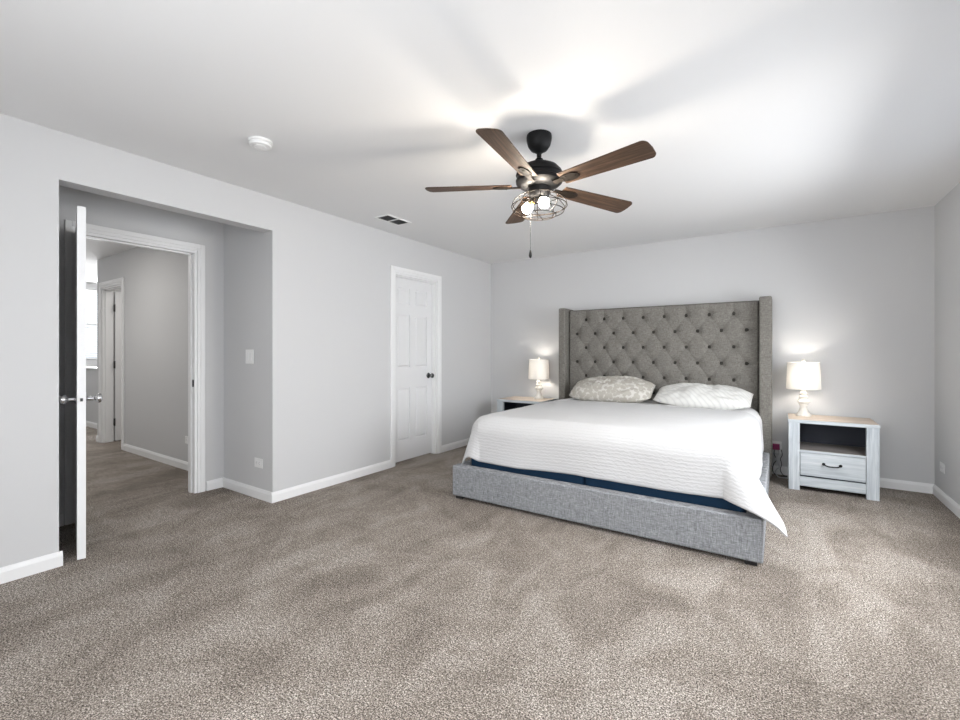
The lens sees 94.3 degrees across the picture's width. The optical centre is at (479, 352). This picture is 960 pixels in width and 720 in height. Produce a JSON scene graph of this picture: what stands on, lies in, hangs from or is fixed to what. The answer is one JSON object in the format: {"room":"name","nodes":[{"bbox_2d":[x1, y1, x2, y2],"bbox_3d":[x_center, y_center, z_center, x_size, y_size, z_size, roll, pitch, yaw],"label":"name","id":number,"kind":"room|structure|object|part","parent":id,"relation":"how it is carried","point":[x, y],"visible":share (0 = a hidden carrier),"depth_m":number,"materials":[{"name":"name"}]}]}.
{"room":"bedroom","nodes":[
{"label":"bedroom","id":0,"kind":"room"},
{"bbox_2d":[86,369,96,422],"bbox_3d":[-6.208,0.735,7.188,2.180,0.930,0.100,0,0,34],"label":"wall","id":1,"kind":"structure","parent":0,"point":[91,374],"depth_m":7.14,"materials":[{"name":"grey paint"}]},
{"bbox_2d":[86,283,96,366],"bbox_3d":[-7.372,-0.020,7.517,0.120,2.440,3.130,0,0,34],"label":"wall","id":2,"kind":"structure","parent":0,"point":[89,363],"depth_m":8.00,"materials":[{"name":"grey paint"}]},
{"bbox_2d":[86,289,96,359],"bbox_3d":[-7.004,-0.495,8.011,0.120,1.270,1.000,0,0,34],"label":"window","id":3,"kind":"structure","parent":2,"relation":"in","point":[91,295],"depth_m":8.02,"materials":[{"name":"white glass"}]},
{"bbox_2d":[65,220,204,524],"bbox_3d":[-2.675,0.140,3.500,0.136,2.120,0.908,0,0,34],"label":"door frame","id":4,"kind":"structure","parent":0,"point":[70,225],"depth_m":3.69,"materials":[{"name":"white paint"}]},
{"bbox_2d":[59,185,223,524],"bbox_3d":[-2.711,-0.020,3.462,0.120,2.440,1.730,0,0,34],"label":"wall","id":5,"kind":"structure","parent":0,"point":[101,210],"depth_m":3.76,"materials":[{"name":"grey paint"}]},
{"bbox_2d":[97,247,187,461],"bbox_3d":[-3.715,-0.020,5.106,3.380,2.440,0.120,0,0,34],"label":"wall","id":6,"kind":"structure","parent":0,"point":[156,281],"depth_m":5.00,"materials":[{"name":"grey paint"}]},
{"bbox_2d":[98,277,124,449],"bbox_3d":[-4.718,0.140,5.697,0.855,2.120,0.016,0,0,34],"label":"trim","id":7,"kind":"structure","parent":6,"relation":"attached to","point":[121,280],"depth_m":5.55,"materials":[{"name":"white paint"}]},
{"bbox_2d":[113,292,120,440],"bbox_3d":[-4.725,0.188,6.282,0.187,2.000,0.716,0,0,34],"label":"door","id":8,"kind":"structure","parent":6,"relation":"in","point":[117,295],"depth_m":6.01,"materials":[{"name":"white paint"}]},
{"bbox_2d":[86,421,187,470],"bbox_3d":[-4.783,1.159,5.883,6.019,0.082,0.314,0,0,39],"label":"baseboard","id":9,"kind":"structure","parent":6,"relation":"attached to","point":[181,464],"depth_m":4.98,"materials":[{"name":"white paint"}]},
{"bbox_2d":[224,224,263,489],"bbox_3d":[-1.989,-0.020,3.851,0.645,2.440,0.120,0,0,34],"label":"wall","id":10,"kind":"structure","parent":0,"point":[243,248],"depth_m":3.81,"materials":[{"name":"grey paint"}]},
{"bbox_2d":[246,350,253,363],"bbox_3d":[-1.933,0.037,3.736,0.118,0.118,0.009,0,0,34],"label":"light switch","id":11,"kind":"object","parent":10,"relation":"attached to","point":[249,353],"visible":1,"depth_m":3.73,"materials":[{"name":"white plastic"}]},
{"bbox_2d":[254,458,262,468],"bbox_3d":[-1.819,0.910,3.660,0.118,0.076,0.009,0,0,34],"label":"wall outlet","id":12,"kind":"object","parent":10,"relation":"attached to","point":[258,462],"visible":1,"depth_m":3.65,"materials":[{"name":"white plastic"}]},
{"bbox_2d":[0,113,490,567],"bbox_3d":[-1.577,-0.020,3.779,0.120,2.440,6.040,0,0,34],"label":"wall","id":13,"kind":"structure","parent":0,"point":[327,276],"depth_m":3.61,"materials":[{"name":"grey paint"}]},
{"bbox_2d":[59,206,102,559],"bbox_3d":[-2.562,0.175,2.853,0.190,2.025,0.822,0,0,-43],"label":"door","id":14,"kind":"structure","parent":13,"relation":"in","point":[81,398],"depth_m":2.56,"materials":[{"name":"white paint"}]},
{"bbox_3d":[-2.374,0.273,2.568,0.076,0.066,0.066,0,0,-43],"label":"knob","id":15,"kind":"part","parent":14,"relation":"part of","materials":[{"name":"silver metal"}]},
{"bbox_3d":[-2.560,0.175,2.851,0.038,2.025,0.797,0,0,-43],"label":"panel","id":16,"kind":"part","parent":14,"relation":"part of","materials":[{"name":"white paint"}]},
{"bbox_3d":[-2.288,0.273,2.558,0.025,0.056,0.001,0,0,-43],"label":"latch plate","id":17,"kind":"part","parent":14,"relation":"part of","materials":[{"name":"silver metal"}]},
{"bbox_3d":[-2.291,0.273,2.645,0.076,0.066,0.066,0,0,-43],"label":"knob","id":18,"kind":"part","parent":14,"relation":"part of","materials":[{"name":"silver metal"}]},
{"bbox_2d":[0,438,468,583],"bbox_3d":[-1.839,1.159,3.955,0.779,0.082,6.040,0,0,34],"label":"baseboard","id":19,"kind":"structure","parent":13,"relation":"attached to","point":[33,566],"depth_m":3.71,"materials":[{"name":"white paint"}]},
{"bbox_2d":[396,277,433,461],"bbox_3d":[-0.741,0.184,5.001,0.111,2.007,0.668,0,0,34],"label":"door","id":20,"kind":"structure","parent":13,"relation":"in","point":[414,375],"depth_m":5.01,"materials":[{"name":"white paint"}]},
{"bbox_3d":[-0.577,0.273,5.215,0.076,0.066,0.066,0,0,34],"label":"knob","id":21,"kind":"part","parent":20,"relation":"part of","materials":[{"name":"black metal"}]},
{"bbox_2d":[390,265,441,467],"bbox_3d":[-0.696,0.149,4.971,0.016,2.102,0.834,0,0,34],"label":"trim","id":22,"kind":"structure","parent":13,"relation":"attached to","point":[393,269],"depth_m":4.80,"materials":[{"name":"white paint"}]},
{"bbox_2d":[0,426,959,719],"bbox_3d":[-2.563,1.260,4.441,11.995,0.120,6.640,0,0,34],"label":"floor","id":23,"kind":"structure","parent":0,"point":[388,594],"depth_m":2.07,"materials":[{"name":"carpet"}]},
{"bbox_2d":[497,396,555,411],"bbox_3d":[0.580,0.893,5.600,0.610,0.613,0.483,0,0,34],"label":"nightstand","id":24,"kind":"object","parent":23,"relation":"on","point":[503,404],"visible":0.1,"depth_m":5.58,"materials":[{"name":"grey wood"}]},
{"bbox_3d":[0.259,0.908,5.591,0.080,0.584,0.045,0,0,34],"label":"leg panel","id":25,"kind":"part","parent":24,"relation":"part of","materials":[{"name":"white wood"}]},
{"bbox_3d":[0.711,0.893,5.796,0.561,0.554,0.012,0,0,34],"label":"panel","id":26,"kind":"part","parent":24,"relation":"part of","materials":[{"name":"grey wood"}]},
{"bbox_2d":[528,357,548,398],"bbox_3d":[0.745,0.324,5.642,0.266,0.526,0.266,0,0,34],"label":"table lamp","id":27,"kind":"object","parent":24,"relation":"on","point":[538,369],"visible":1,"depth_m":5.54,"materials":[{"name":"white fabric"}]},
{"bbox_3d":[0.745,0.218,5.642,0.264,0.246,0.264,0,0,34],"label":"lamp shade","id":28,"kind":"part","parent":27,"relation":"part of","materials":[{"name":"white fabric"}]},
{"bbox_2d":[453,296,771,565],"bbox_3d":[1.321,0.338,4.027,2.186,1.725,2.310,0,0,34],"label":"frame","id":29,"kind":"object","parent":23,"relation":"on","point":[721,343],"visible":0.58,"depth_m":4.31,"materials":[{"name":"grey fabric"}]},
{"bbox_3d":[0.394,1.056,4.528,0.088,0.244,1.931,0,0,34],"label":"rail","id":30,"kind":"part","parent":29,"relation":"part of","materials":[{"name":"grey fabric"}]},
{"bbox_2d":[471,458,584,484],"bbox_3d":[0.883,0.940,4.270,0.988,0.229,1.985,0,0,34],"label":"box spring","id":31,"kind":"object","parent":29,"relation":"on","point":[563,477],"visible":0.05,"depth_m":3.37,"materials":[{"name":"blue fabric"}]},
{"bbox_3d":[1.298,0.684,4.003,1.945,0.279,1.985,0,0,34],"label":"mattress","id":32,"kind":"object","parent":31,"relation":"on","visible":0},
{"bbox_2d":[462,400,787,536],"bbox_3d":[1.179,0.752,3.714,2.258,0.480,1.719,0,0,34],"label":"coverlet","id":33,"kind":"object","parent":32,"relation":"on","point":[716,453],"visible":1,"depth_m":3.11,"materials":[{"name":"white fabric"}]},
{"bbox_2d":[558,398,763,450],"bbox_3d":[1.721,0.700,4.602,2.041,0.375,0.481,0,0,34],"label":"sheet","id":34,"kind":"object","parent":32,"relation":"on","point":[755,413],"visible":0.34,"depth_m":4.21,"materials":[{"name":"white fabric"}]},
{"bbox_2d":[569,376,655,402],"bbox_3d":[1.419,0.402,4.825,0.873,0.296,0.396,0,0,32],"label":"pillow","id":35,"kind":"object","parent":34,"relation":"on","point":[622,389],"visible":0.94,"depth_m":4.68,"materials":[{"name":"beige fabric"}]},
{"bbox_2d":[653,383,753,409],"bbox_3d":[2.155,0.428,4.333,0.845,0.248,0.400,0,0,36],"label":"pillow","id":36,"kind":"object","parent":34,"relation":"on","point":[695,395],"visible":0.94,"depth_m":4.20,"materials":[{"name":"white fabric"}]},
{"bbox_3d":[0.694,1.055,3.110,2.168,0.246,0.088,0,0,34],"label":"footboard","id":37,"kind":"part","parent":29,"relation":"part of","materials":[{"name":"grey fabric"}]},
{"bbox_3d":[1.929,0.297,4.908,1.954,1.605,0.164,0,0,34],"label":"headboard","id":38,"kind":"part","parent":29,"relation":"part of","materials":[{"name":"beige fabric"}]},
{"bbox_2d":[585,477,746,512],"bbox_3d":[1.703,0.940,3.719,0.980,0.229,1.985,0,0,34],"label":"box spring","id":39,"kind":"object","parent":29,"relation":"on","point":[720,503],"visible":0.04,"depth_m":2.86,"materials":[{"name":"blue fabric"}]},
{"bbox_3d":[2.121,1.056,3.369,0.088,0.244,1.931,0,0,34],"label":"rail","id":40,"kind":"part","parent":29,"relation":"part of","materials":[{"name":"grey fabric"}]},
{"bbox_2d":[787,413,879,500],"bbox_3d":[3.079,0.893,3.923,0.610,0.613,0.483,0,0,34],"label":"nightstand","id":41,"kind":"object","parent":23,"relation":"on","point":[839,453],"visible":1,"depth_m":3.81,"materials":[{"name":"white wood"}]},
{"bbox_3d":[2.759,0.908,3.914,0.080,0.584,0.045,0,0,34],"label":"leg panel","id":42,"kind":"part","parent":41,"relation":"part of","materials":[{"name":"white wood"}]},
{"bbox_2d":[786,359,821,416],"bbox_3d":[2.983,0.324,4.110,0.266,0.526,0.266,0,0,34],"label":"table lamp","id":43,"kind":"object","parent":41,"relation":"on","point":[803,376],"visible":1,"depth_m":4.03,"materials":[{"name":"white fabric"}]},
{"bbox_3d":[2.983,0.218,4.110,0.264,0.246,0.264,0,0,34],"label":"lamp shade","id":44,"kind":"part","parent":43,"relation":"part of","materials":[{"name":"white fabric"}]},
{"bbox_3d":[2.955,0.953,3.738,0.136,0.028,0.036,0,0,34],"label":"drawer handle","id":45,"kind":"part","parent":41,"relation":"part of","materials":[{"name":"black metal"}]},
{"bbox_2d":[800,442,865,455],"bbox_3d":[3.087,0.856,3.934,0.561,0.018,0.432,0,0,34],"label":"shelf","id":46,"kind":"object","parent":41,"relation":"attached to","point":[806,448],"depth_m":3.88,"materials":[{"name":"grey wood"}]},
{"bbox_3d":[3.062,0.968,3.897,0.434,0.194,0.346,0,0,34],"label":"drawer","id":47,"kind":"part","parent":41,"relation":"part of","materials":[{"name":"white wood"}]},
{"bbox_3d":[2.973,1.119,3.765,0.440,0.081,0.020,0,0,34],"label":"rail","id":48,"kind":"part","parent":41,"relation":"part of","materials":[{"name":"white wood"}]},
{"bbox_3d":[3.210,0.893,4.119,0.561,0.554,0.012,0,0,34],"label":"panel","id":49,"kind":"part","parent":41,"relation":"part of","materials":[{"name":"grey wood"}]},
{"bbox_3d":[3.192,0.908,3.623,0.080,0.584,0.045,0,0,34],"label":"leg panel","id":50,"kind":"part","parent":41,"relation":"part of","materials":[{"name":"white wood"}]},
{"bbox_2d":[0,0,959,283],"bbox_3d":[-2.563,-1.300,4.441,11.995,0.120,6.640,0,0,34],"label":"ceiling","id":51,"kind":"structure","parent":0,"point":[754,114],"depth_m":2.18,"materials":[{"name":"white paint"}]},
{"bbox_2d":[248,136,272,150],"bbox_3d":[-1.290,-1.220,2.618,0.134,0.040,0.134,0,0,34],"label":"smoke detector","id":52,"kind":"object","parent":51,"relation":"attached to","point":[256,142],"visible":1,"depth_m":2.59,"materials":[{"name":"white plastic"}]},
{"bbox_2d":[375,214,411,225],"bbox_3d":[-0.810,-1.235,4.168,0.170,0.008,0.310,0,0,34],"label":"ceiling vent","id":53,"kind":"object","parent":51,"relation":"in","point":[389,218],"visible":1,"depth_m":4.16,"materials":[{"name":"white plastic"}]},
{"bbox_2d":[425,128,655,257],"bbox_3d":[0.333,-0.888,2.510,1.282,0.702,1.259,0,0,34],"label":"ceiling fan","id":54,"kind":"object","parent":51,"relation":"hanging from","point":[538,177],"visible":1,"depth_m":2.45,"materials":[{"name":"brown wood"}]},
{"bbox_3d":[-0.067,-0.962,2.619,0.513,0.006,0.136,2,10,10],"label":"blade","id":55,"kind":"part","parent":54,"relation":"part of","materials":[{"name":"brown wood"}]},
{"bbox_3d":[0.146,-0.970,2.184,0.136,0.006,0.513,15,4,28],"label":"blade","id":56,"kind":"part","parent":54,"relation":"part of","materials":[{"name":"brown wood"}]},
{"bbox_3d":[0.279,-0.937,2.955,0.136,0.006,0.513,-10,0,-8],"label":"blade","id":57,"kind":"part","parent":54,"relation":"part of","materials":[{"name":"brown wood"}]},
{"bbox_3d":[0.274,-0.833,2.580,0.065,0.065,0.060,0,0,34],"label":"bulb","id":58,"kind":"part","parent":54,"relation":"part of","materials":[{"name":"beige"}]},
{"bbox_3d":[0.288,-0.735,2.545,0.003,0.296,0.003,0,0,34],"label":"pull chain","id":59,"kind":"part","parent":54,"relation":"part of","materials":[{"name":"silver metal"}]},
{"bbox_2d":[528,198,537,206],"bbox_3d":[0.304,-0.863,2.563,0.058,0.058,0.042,0,0,34],"label":"socket","id":60,"kind":"object","parent":54,"relation":"attached to","point":[534,200],"depth_m":2.55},
{"bbox_3d":[0.355,-0.833,2.478,0.064,0.065,0.062,0,0,34],"label":"bulb","id":61,"kind":"part","parent":54,"relation":"part of","materials":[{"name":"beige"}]},
{"bbox_3d":[0.707,-0.930,2.729,0.513,0.006,0.136,3,-14,-26],"label":"blade","id":62,"kind":"part","parent":54,"relation":"part of","materials":[{"name":"brown wood"}]},
{"bbox_3d":[0.625,-0.950,2.253,0.513,0.006,0.136,0,-15,46],"label":"blade","id":63,"kind":"part","parent":54,"relation":"part of","materials":[{"name":"brown wood"}]},
{"bbox_2d":[491,206,934,483],"bbox_3d":[2.037,-0.020,5.064,4.690,2.440,0.120,0,0,34],"label":"wall","id":64,"kind":"structure","parent":0,"point":[854,297],"depth_m":4.26,"materials":[{"name":"grey paint"}]},
{"bbox_2d":[772,441,781,453],"bbox_3d":[2.924,0.935,4.391,0.080,0.118,0.009,0,0,34],"label":"wall outlet","id":65,"kind":"object","parent":64,"relation":"attached to","point":[775,442],"visible":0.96,"depth_m":4.39,"materials":[{"name":"white plastic"}]},
{"bbox_2d":[773,443,781,449],"bbox_3d":[2.916,0.928,4.370,0.078,0.056,0.034,0,0,34],"label":"charger","id":66,"kind":"object","parent":65,"relation":"attached to","point":[775,446],"visible":1,"depth_m":4.36,"materials":[{"name":"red plastic"}]},
{"bbox_2d":[775,450,785,477],"bbox_3d":[2.889,1.078,4.294,0.062,0.244,0.139,0,0,3],"label":"charging cable","id":67,"kind":"object","parent":66,"relation":"hanging from","point":[778,450],"visible":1,"depth_m":4.33,"materials":[{"name":"grey plastic"}]},
{"bbox_2d":[772,465,934,493],"bbox_3d":[2.005,1.159,5.004,4.436,0.082,0.014,0,0,34],"label":"baseboard","id":68,"kind":"structure","parent":64,"relation":"attached to","point":[884,483],"depth_m":3.88,"materials":[{"name":"white paint"}]},
{"bbox_2d":[935,182,959,504],"bbox_3d":[2.185,-0.020,1.183,0.120,2.440,6.160,0,0,34],"label":"wall","id":69,"kind":"structure","parent":0,"point":[947,210],"depth_m":3.49,"materials":[{"name":"grey paint"}]},
{"bbox_2d":[940,461,944,473],"bbox_3d":[3.719,0.928,3.586,0.009,0.076,0.118,0,0,34],"label":"wall outlet","id":70,"kind":"object","parent":69,"relation":"attached to","point":[942,465],"visible":1,"depth_m":3.57,"materials":[{"name":"white plastic"}]},
{"bbox_2d":[933,485,959,518],"bbox_3d":[2.159,1.159,1.265,0.014,0.082,6.026,0,0,34],"label":"baseboard","id":71,"kind":"structure","parent":69,"relation":"attached to","point":[943,497],"depth_m":3.46,"materials":[{"name":"white paint"}]}
]}

